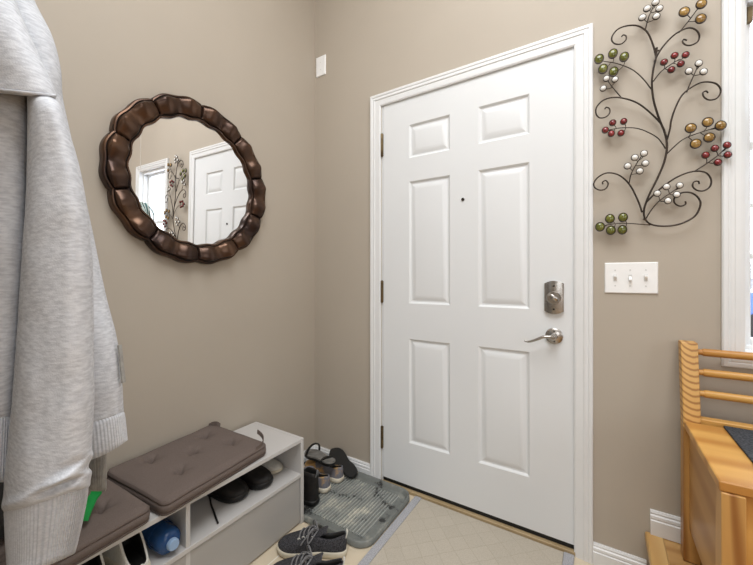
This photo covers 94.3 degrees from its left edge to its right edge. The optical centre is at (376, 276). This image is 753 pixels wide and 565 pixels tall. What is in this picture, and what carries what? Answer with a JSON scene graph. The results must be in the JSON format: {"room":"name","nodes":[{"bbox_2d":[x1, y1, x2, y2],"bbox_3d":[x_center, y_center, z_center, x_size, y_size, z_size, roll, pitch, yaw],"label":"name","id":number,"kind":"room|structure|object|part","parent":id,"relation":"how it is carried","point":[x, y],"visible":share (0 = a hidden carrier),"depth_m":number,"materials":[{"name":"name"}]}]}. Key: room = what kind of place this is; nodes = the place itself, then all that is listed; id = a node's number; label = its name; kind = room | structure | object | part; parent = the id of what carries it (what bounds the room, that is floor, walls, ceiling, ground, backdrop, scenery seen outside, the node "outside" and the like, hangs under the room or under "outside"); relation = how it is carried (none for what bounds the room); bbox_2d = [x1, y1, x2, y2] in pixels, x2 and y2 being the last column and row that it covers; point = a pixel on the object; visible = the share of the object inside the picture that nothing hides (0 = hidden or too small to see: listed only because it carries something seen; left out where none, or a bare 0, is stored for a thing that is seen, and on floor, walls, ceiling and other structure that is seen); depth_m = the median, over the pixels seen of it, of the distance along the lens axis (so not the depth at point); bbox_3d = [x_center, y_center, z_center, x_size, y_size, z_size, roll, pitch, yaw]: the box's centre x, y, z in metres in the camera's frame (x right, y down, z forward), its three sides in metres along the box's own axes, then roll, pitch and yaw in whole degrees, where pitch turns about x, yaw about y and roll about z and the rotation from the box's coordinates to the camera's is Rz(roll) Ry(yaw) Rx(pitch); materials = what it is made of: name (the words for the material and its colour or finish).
{"room":"entryway","nodes":[
{"label":"entryway","id":0,"kind":"room"},
{"bbox_2d":[35,0,314,477],"bbox_3d":[-1.802,-0.540,0.126,0.160,3.350,5.000,0,0,33],"label":"wall","id":1,"kind":"structure","parent":0,"point":[230,342],"depth_m":1.60,"materials":[{"name":"beige paint"}]},
{"bbox_2d":[98,93,265,263],"bbox_3d":[-0.774,-0.410,1.527,0.056,0.710,0.712,0,0,33],"label":"round mirror","id":2,"kind":"object","parent":1,"relation":"attached to","point":[179,176],"visible":1,"depth_m":1.47,"materials":[{"name":"brown metal"}]},
{"bbox_3d":[-0.939,-0.418,1.269,0.055,0.211,0.100,0,0,33],"label":"frame","id":3,"kind":"part","parent":2,"relation":"part of","materials":[{"name":"brown wood"}]},
{"bbox_3d":[-0.908,-0.236,1.318,0.055,0.194,0.165,0,0,33],"label":"frame","id":4,"kind":"part","parent":2,"relation":"part of","materials":[{"name":"brown metal"}]},
{"bbox_3d":[-0.903,-0.597,1.325,0.055,0.191,0.171,0,0,33],"label":"frame","id":5,"kind":"part","parent":2,"relation":"part of","materials":[{"name":"brown wood"}]},
{"bbox_3d":[-0.832,-0.126,1.436,0.055,0.137,0.201,0,0,33],"label":"frame","id":6,"kind":"part","parent":2,"relation":"part of","materials":[{"name":"brown wood"}]},
{"bbox_3d":[-0.824,-0.700,1.449,0.055,0.131,0.203,0,0,33],"label":"frame","id":7,"kind":"part","parent":2,"relation":"part of","materials":[{"name":"brown wood"}]},
{"bbox_2d":[129,117,249,244],"bbox_3d":[-0.789,-0.410,1.536,0.015,0.552,0.552,0,0,33],"label":"mirror glass","id":8,"kind":"object","parent":2,"relation":"attached to","point":[187,176],"depth_m":1.51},
{"bbox_3d":[-0.724,-0.120,1.605,0.055,0.131,0.203,0,0,33],"label":"frame","id":9,"kind":"part","parent":2,"relation":"part of","materials":[{"name":"brown wood"}]},
{"bbox_3d":[-0.716,-0.694,1.617,0.055,0.137,0.201,0,0,33],"label":"frame","id":10,"kind":"part","parent":2,"relation":"part of","materials":[{"name":"brown wood"}]},
{"bbox_3d":[-0.645,-0.224,1.728,0.055,0.191,0.171,0,0,33],"label":"frame","id":11,"kind":"part","parent":2,"relation":"part of","materials":[{"name":"brown metal"}]},
{"bbox_3d":[-0.640,-0.584,1.736,0.055,0.194,0.165,0,0,33],"label":"frame","id":12,"kind":"part","parent":2,"relation":"part of","materials":[{"name":"brown wood"}]},
{"bbox_3d":[-0.609,-0.402,1.785,0.055,0.211,0.100,0,0,33],"label":"frame","id":13,"kind":"part","parent":2,"relation":"part of","materials":[{"name":"brown metal"}]},
{"bbox_2d":[248,494,592,564],"bbox_3d":[0.460,1.185,-1.311,5.520,0.100,5.340,0,0,33],"label":"floor","id":14,"kind":"structure","parent":0,"point":[354,555],"depth_m":1.42,"materials":[{"name":"beige tile"}]},
{"bbox_2d":[77,422,303,564],"bbox_3d":[-0.791,0.940,1.214,0.336,0.390,1.163,0,0,33],"label":"bench","id":15,"kind":"object","parent":14,"relation":"on","point":[247,527],"visible":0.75,"depth_m":1.38,"materials":[{"name":"grey laminate"}]},
{"bbox_2d":[0,478,149,564],"bbox_3d":[-0.925,0.709,0.946,0.327,0.071,0.437,0,0,28],"label":"seat cushion","id":16,"kind":"object","parent":15,"relation":"on","point":[116,513],"visible":0.32,"depth_m":0.99,"materials":[{"name":"beige fabric"}]},
{"bbox_2d":[0,482,101,538],"bbox_3d":[-0.981,0.495,0.950,0.369,0.352,0.227,0,0,-37],"label":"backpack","id":17,"kind":"object","parent":16,"relation":"on","point":[91,500],"visible":0.16,"depth_m":0.97,"materials":[{"name":"green fabric"}]},
{"bbox_2d":[81,553,104,564],"bbox_3d":[-0.879,0.840,1.033,0.293,0.126,0.102,0,0,33],"label":"slipper","id":18,"kind":"object","parent":15,"relation":"on","point":[98,560],"visible":0.07,"depth_m":1.02,"materials":[{"name":"black fabric"}]},
{"bbox_2d":[102,531,150,564],"bbox_3d":[-0.822,0.840,1.122,0.293,0.126,0.102,0,0,33],"label":"slipper","id":19,"kind":"object","parent":15,"relation":"on","point":[132,551],"visible":0.34,"depth_m":1.08,"materials":[{"name":"white fabric"}]},
{"bbox_2d":[142,518,180,554],"bbox_3d":[-0.762,0.861,1.192,0.271,0.083,0.083,0,0,33],"label":"water bottle","id":20,"kind":"object","parent":15,"relation":"on","point":[163,537],"visible":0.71,"depth_m":1.13,"materials":[{"name":"blue plastic"}]},
{"bbox_3d":[-0.802,1.024,0.911,0.017,0.205,0.601,0,0,33],"label":"cabinet door","id":21,"kind":"part","parent":15,"relation":"part of","materials":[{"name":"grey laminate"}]},
{"bbox_2d":[107,421,265,515],"bbox_3d":[-0.702,0.700,1.343,0.342,0.090,0.448,0,0,27],"label":"seat cushion","id":22,"kind":"object","parent":15,"relation":"on","point":[168,477],"visible":0.96,"depth_m":1.26,"materials":[{"name":"beige fabric"}]},
{"bbox_2d":[105,467,300,564],"bbox_3d":[-0.791,0.911,1.214,0.336,0.016,1.127,0,0,33],"label":"shelf","id":23,"kind":"object","parent":15,"relation":"attached to","point":[204,528],"depth_m":1.33,"materials":[{"name":"grey laminate"}]},
{"bbox_2d":[208,495,218,523],"bbox_3d":[-0.650,0.898,1.375,0.012,0.007,0.252,0,0,-36],"label":"strap","id":24,"kind":"object","parent":15,"relation":"on","point":[211,505],"visible":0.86,"depth_m":1.34,"materials":[{"name":"black fabric"}]},
{"bbox_2d":[207,478,248,503],"bbox_3d":[-0.658,0.866,1.459,0.283,0.074,0.110,0,0,20],"label":"shoe","id":25,"kind":"object","parent":15,"relation":"on","point":[236,490],"visible":0.36,"depth_m":1.40,"materials":[{"name":"black leather"}]},
{"bbox_3d":[-0.496,1.024,1.388,0.017,0.205,0.510,0,0,33],"label":"cabinet door","id":26,"kind":"part","parent":15,"relation":"part of","materials":[{"name":"grey laminate"}]},
{"bbox_2d":[238,465,273,489],"bbox_3d":[-0.576,0.866,1.551,0.276,0.074,0.110,0,0,26],"label":"shoe","id":27,"kind":"object","parent":15,"relation":"on","point":[260,477],"visible":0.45,"depth_m":1.49,"materials":[{"name":"black leather"}]},
{"bbox_2d":[262,458,282,473],"bbox_3d":[-0.546,0.880,1.655,0.242,0.046,0.089,0,0,25],"label":"shoe","id":28,"kind":"object","parent":15,"relation":"on","point":[274,466],"visible":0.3,"depth_m":1.61,"materials":[{"name":"beige fabric"}]},
{"bbox_3d":[-0.482,0.940,1.696,0.336,0.390,0.018,0,0,33],"label":"panel","id":29,"kind":"part","parent":15,"relation":"part of","materials":[{"name":"grey laminate"}]},
{"bbox_2d":[274,545,344,564],"bbox_3d":[-0.263,1.077,1.297,0.296,0.114,0.108,0,0,3],"label":"sneaker","id":30,"kind":"object","parent":14,"relation":"on","point":[307,558],"visible":1,"depth_m":1.30,"materials":[{"name":"grey fabric"}]},
{"bbox_2d":[277,519,347,558],"bbox_3d":[-0.264,1.077,1.438,0.296,0.114,0.108,0,0,3],"label":"sneaker","id":31,"kind":"object","parent":14,"relation":"on","point":[334,545],"visible":1,"depth_m":1.41,"materials":[{"name":"grey fabric"}]},
{"bbox_2d":[304,461,409,547],"bbox_3d":[-0.211,1.120,1.794,0.682,0.028,0.442,0,0,33],"label":"tray","id":32,"kind":"object","parent":14,"relation":"on","point":[365,505],"visible":0.48,"depth_m":1.69,"materials":[{"name":"grey plastic"}]},
{"bbox_2d":[304,467,319,506],"bbox_3d":[-0.407,1.031,1.775,0.281,0.174,0.104,0,0,30],"label":"boot","id":33,"kind":"object","parent":32,"relation":"on","point":[311,479],"visible":0.46,"depth_m":1.70,"materials":[{"name":"black leather"}]},
{"bbox_2d":[304,466,330,492],"bbox_3d":[-0.361,1.073,1.883,0.272,0.091,0.104,0,0,33],"label":"shoe","id":34,"kind":"object","parent":32,"relation":"on","point":[324,479],"visible":0.38,"depth_m":1.80,"materials":[{"name":"grey fabric"}]},
{"bbox_2d":[304,460,343,482],"bbox_3d":[-0.300,1.073,1.971,0.272,0.091,0.104,0,0,33],"label":"shoe","id":35,"kind":"object","parent":32,"relation":"on","point":[335,472],"visible":0.63,"depth_m":1.91,"materials":[{"name":"grey fabric"}]},
{"bbox_2d":[304,443,334,466],"bbox_3d":[-0.323,0.992,1.950,0.094,0.084,0.252,0,0,-41],"label":"sandal","id":36,"kind":"object","parent":35,"relation":"on","point":[315,455],"visible":1,"depth_m":1.94,"materials":[{"name":"grey plastic"}]},
{"bbox_2d":[329,448,357,478],"bbox_3d":[-0.188,1.063,1.998,0.223,0.102,0.084,0,0,41],"label":"sandal","id":37,"kind":"object","parent":32,"relation":"on","point":[350,470],"visible":0.78,"depth_m":1.98},
{"bbox_2d":[357,496,573,564],"bbox_3d":[0.005,1.131,0.830,0.713,0.008,1.836,0,0,33],"label":"entry rug","id":38,"kind":"object","parent":14,"relation":"on","point":[425,532],"visible":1,"depth_m":1.47,"materials":[{"name":"beige fabric"}]},
{"bbox_2d":[315,0,752,564],"bbox_3d":[1.779,-0.540,0.896,5.360,3.350,0.160,0,0,33],"label":"wall","id":39,"kind":"structure","parent":0,"point":[371,48],"depth_m":1.36,"materials":[{"name":"beige paint"}]},
{"bbox_2d":[316,54,325,77],"bbox_3d":[-0.344,-1.300,2.157,0.076,0.122,0.007,0,0,33],"label":"blank wall plate","id":40,"kind":"object","parent":39,"relation":"attached to","point":[320,61],"visible":1,"depth_m":2.15,"materials":[{"name":"white plastic"}]},
{"bbox_2d":[315,445,646,564],"bbox_3d":[0.305,1.094,1.736,1.650,0.082,0.015,0,0,33],"label":"baseboard","id":41,"kind":"structure","parent":39,"relation":"attached to","point":[602,554],"depth_m":1.36,"materials":[{"name":"white wood"}]},
{"bbox_2d":[370,23,592,563],"bbox_3d":[0.443,0.067,1.715,1.058,2.137,0.212,0,0,33],"label":"door","id":42,"kind":"structure","parent":39,"relation":"in","point":[484,291],"depth_m":1.61,"materials":[{"name":"white paint"}]},
{"bbox_3d":[0.698,0.249,1.460,0.143,0.068,0.058,0,0,33],"label":"lever handle","id":43,"kind":"part","parent":42,"relation":"part of","materials":[{"name":"silver metal"}]},
{"bbox_2d":[605,262,657,293],"bbox_3d":[0.958,0.005,1.315,0.164,0.117,0.019,0,0,33],"label":"switch plate","id":44,"kind":"object","parent":39,"relation":"attached to","point":[632,277],"visible":1,"depth_m":1.31,"materials":[{"name":"white plastic"}]},
{"bbox_2d":[593,0,731,234],"bbox_3d":[1.015,-0.578,1.266,0.391,0.842,0.041,0,0,33],"label":"wall art","id":45,"kind":"object","parent":39,"relation":"attached to","point":[709,137],"visible":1,"depth_m":1.25,"materials":[{"name":"brown metal"}]},
{"bbox_3d":[0.900,-0.716,1.331,0.060,0.085,0.008,0,0,33],"label":"berry stem","id":46,"kind":"part","parent":45,"relation":"part of","materials":[{"name":"brown metal"}]},
{"bbox_3d":[0.932,-0.763,1.311,0.163,0.167,0.008,0,0,33],"label":"berry stem","id":47,"kind":"part","parent":45,"relation":"part of","materials":[{"name":"brown metal"}]},
{"bbox_3d":[0.931,-0.198,1.311,0.154,0.048,0.008,0,0,33],"label":"berry stem","id":48,"kind":"part","parent":45,"relation":"part of","materials":[{"name":"brown metal"}]},
{"bbox_3d":[0.961,-0.398,1.292,0.054,0.105,0.008,0,0,33],"label":"berry stem","id":49,"kind":"part","parent":45,"relation":"part of","materials":[{"name":"brown metal"}]},
{"bbox_3d":[0.957,-0.520,1.294,0.182,0.129,0.008,0,0,33],"label":"berry stem","id":50,"kind":"part","parent":45,"relation":"part of","materials":[{"name":"brown metal"}]},
{"bbox_3d":[0.997,-0.944,1.269,0.050,0.086,0.008,0,0,33],"label":"berry stem","id":51,"kind":"part","parent":45,"relation":"part of","materials":[{"name":"brown metal"}]},
{"bbox_3d":[1.024,-0.264,1.252,0.097,0.111,0.008,0,0,33],"label":"berry stem","id":52,"kind":"part","parent":45,"relation":"part of","materials":[{"name":"brown metal"}]},
{"bbox_3d":[1.040,-0.742,1.241,0.091,0.073,0.008,0,0,33],"label":"berry stem","id":53,"kind":"part","parent":45,"relation":"part of","materials":[{"name":"brown metal"}]},
{"bbox_3d":[1.087,-0.894,1.211,0.060,0.074,0.008,0,0,33],"label":"berry stem","id":54,"kind":"part","parent":45,"relation":"part of","materials":[{"name":"brown metal"}]},
{"bbox_3d":[1.093,-0.480,1.207,0.140,0.086,0.008,0,0,33],"label":"berry stem","id":55,"kind":"part","parent":45,"relation":"part of","materials":[{"name":"brown metal"}]},
{"bbox_3d":[1.098,-0.685,1.204,0.046,0.089,0.008,0,0,33],"label":"berry stem","id":56,"kind":"part","parent":45,"relation":"part of","materials":[{"name":"brown metal"}]},
{"bbox_3d":[1.131,-0.398,1.183,0.085,0.075,0.008,0,0,33],"label":"berry stem","id":57,"kind":"part","parent":45,"relation":"part of","materials":[{"name":"brown metal"}]},
{"bbox_2d":[650,509,680,543],"bbox_3d":[2.499,0.902,0.331,3.539,0.086,0.015,0,0,33],"label":"baseboard","id":58,"kind":"structure","parent":39,"relation":"attached to","point":[663,525],"depth_m":1.26,"materials":[{"name":"white wood"}]},
{"bbox_2d":[721,0,752,368],"bbox_3d":[1.474,-0.350,1.082,0.621,1.306,0.176,0,0,33],"label":"window","id":59,"kind":"structure","parent":39,"relation":"in","point":[736,15],"depth_m":1.17,"materials":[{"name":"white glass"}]},
{"bbox_3d":[1.485,-0.350,1.099,0.503,1.193,0.045,0,0,33],"label":"sash","id":60,"kind":"part","parent":59,"relation":"part of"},
{"bbox_2d":[645,532,701,564],"bbox_3d":[1.147,1.040,-1.764,3.555,0.190,5.000,0,0,33],"label":"floor","id":61,"kind":"structure","parent":0,"point":[661,551],"depth_m":1.20,"materials":[{"name":"brown wood"}]},
{"bbox_2d":[678,340,752,564],"bbox_3d":[1.411,0.585,0.726,1.126,0.720,0.502,0,0,33],"label":"wooden bench","id":62,"kind":"object","parent":61,"relation":"on","point":[716,474],"visible":1,"depth_m":1.02,"materials":[{"name":"brown wood"}]},
{"bbox_3d":[1.066,0.585,1.189,0.044,0.720,0.094,0,0,33],"label":"post","id":63,"kind":"part","parent":62,"relation":"part of","materials":[{"name":"brown wood"}]},
{"bbox_3d":[0.944,0.670,0.999,0.014,0.330,0.357,0,0,33],"label":"panel","id":64,"kind":"part","parent":62,"relation":"part of","materials":[{"name":"brown wood"}]},
{"bbox_3d":[1.387,0.492,0.687,1.124,0.024,0.404,0,0,33],"label":"seat lid","id":65,"kind":"part","parent":62,"relation":"part of","materials":[{"name":"brown wood"}]},
{"bbox_3d":[1.527,0.257,0.913,1.033,0.025,0.025,0,0,33],"label":"dowel rail","id":66,"kind":"part","parent":62,"relation":"part of","materials":[{"name":"brown wood"}]},
{"bbox_3d":[1.521,0.323,0.903,1.033,0.025,0.025,0,0,33],"label":"dowel rail","id":67,"kind":"part","parent":62,"relation":"part of","materials":[{"name":"brown wood"}]},
{"bbox_3d":[1.515,0.391,0.894,1.033,0.025,0.025,0,0,33],"label":"dowel rail","id":68,"kind":"part","parent":62,"relation":"part of","materials":[{"name":"brown wood"}]},
{"bbox_3d":[1.507,0.479,0.884,1.032,0.022,0.034,0,0,33],"label":"rail","id":69,"kind":"part","parent":62,"relation":"part of","materials":[{"name":"brown wood"}]},
{"bbox_3d":[0.837,0.725,0.825,0.042,0.440,0.051,0,0,33],"label":"leg","id":70,"kind":"part","parent":62,"relation":"part of","materials":[{"name":"brown wood"}]},
{"bbox_2d":[723,426,752,462],"bbox_3d":[1.384,0.476,0.711,0.906,0.008,0.364,0,0,33],"label":"seat pad","id":71,"kind":"object","parent":62,"relation":"on","point":[743,438],"visible":1,"depth_m":1.02,"materials":[{"name":"grey fabric"}]},
{"bbox_3d":[1.287,0.670,0.534,1.030,0.330,0.016,0,0,33],"label":"panel","id":72,"kind":"part","parent":62,"relation":"part of","materials":[{"name":"brown wood"}]},
{"bbox_3d":[-0.922,-0.540,0.489,0.930,3.350,0.120,0,0,33],"label":"wall","id":73,"kind":"structure","parent":0,"visible":0},
{"bbox_2d":[0,0,127,564],"bbox_3d":[-0.701,-0.164,0.620,0.535,1.314,0.321,0,0,-5],"label":"sweatshirt","id":74,"kind":"object","parent":73,"relation":"hanging from","point":[62,371],"visible":1,"depth_m":0.51,"materials":[{"name":"grey fabric"}]},
{"bbox_3d":[-0.672,-0.046,0.573,0.260,0.594,0.096,0,0,15],"label":"panel","id":75,"kind":"part","parent":74,"relation":"part of","materials":[{"name":"grey fabric"}]},
{"label":"outside","id":76,"kind":"structure","parent":0,"visible":0},
{"bbox_3d":[11.964,1.360,12.197,22.000,0.250,29.820,0,0,33],"label":"ground","id":77,"kind":"structure","parent":76,"visible":0},
{"bbox_2d":[751,289,752,336],"bbox_3d":[8.847,0.513,6.359,4.250,1.457,1.615,0,0,33],"label":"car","id":78,"kind":"object","parent":77,"relation":"on","point":[751,289],"visible":0.09,"depth_m":6.56,"materials":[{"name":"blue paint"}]},
{"bbox_2d":[751,263,752,288],"bbox_3d":[9.477,0.435,10.168,12.000,1.600,0.080,0,0,33],"label":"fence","id":79,"kind":"object","parent":77,"relation":"on","point":[751,263],"visible":0.02,"depth_m":9.59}
]}

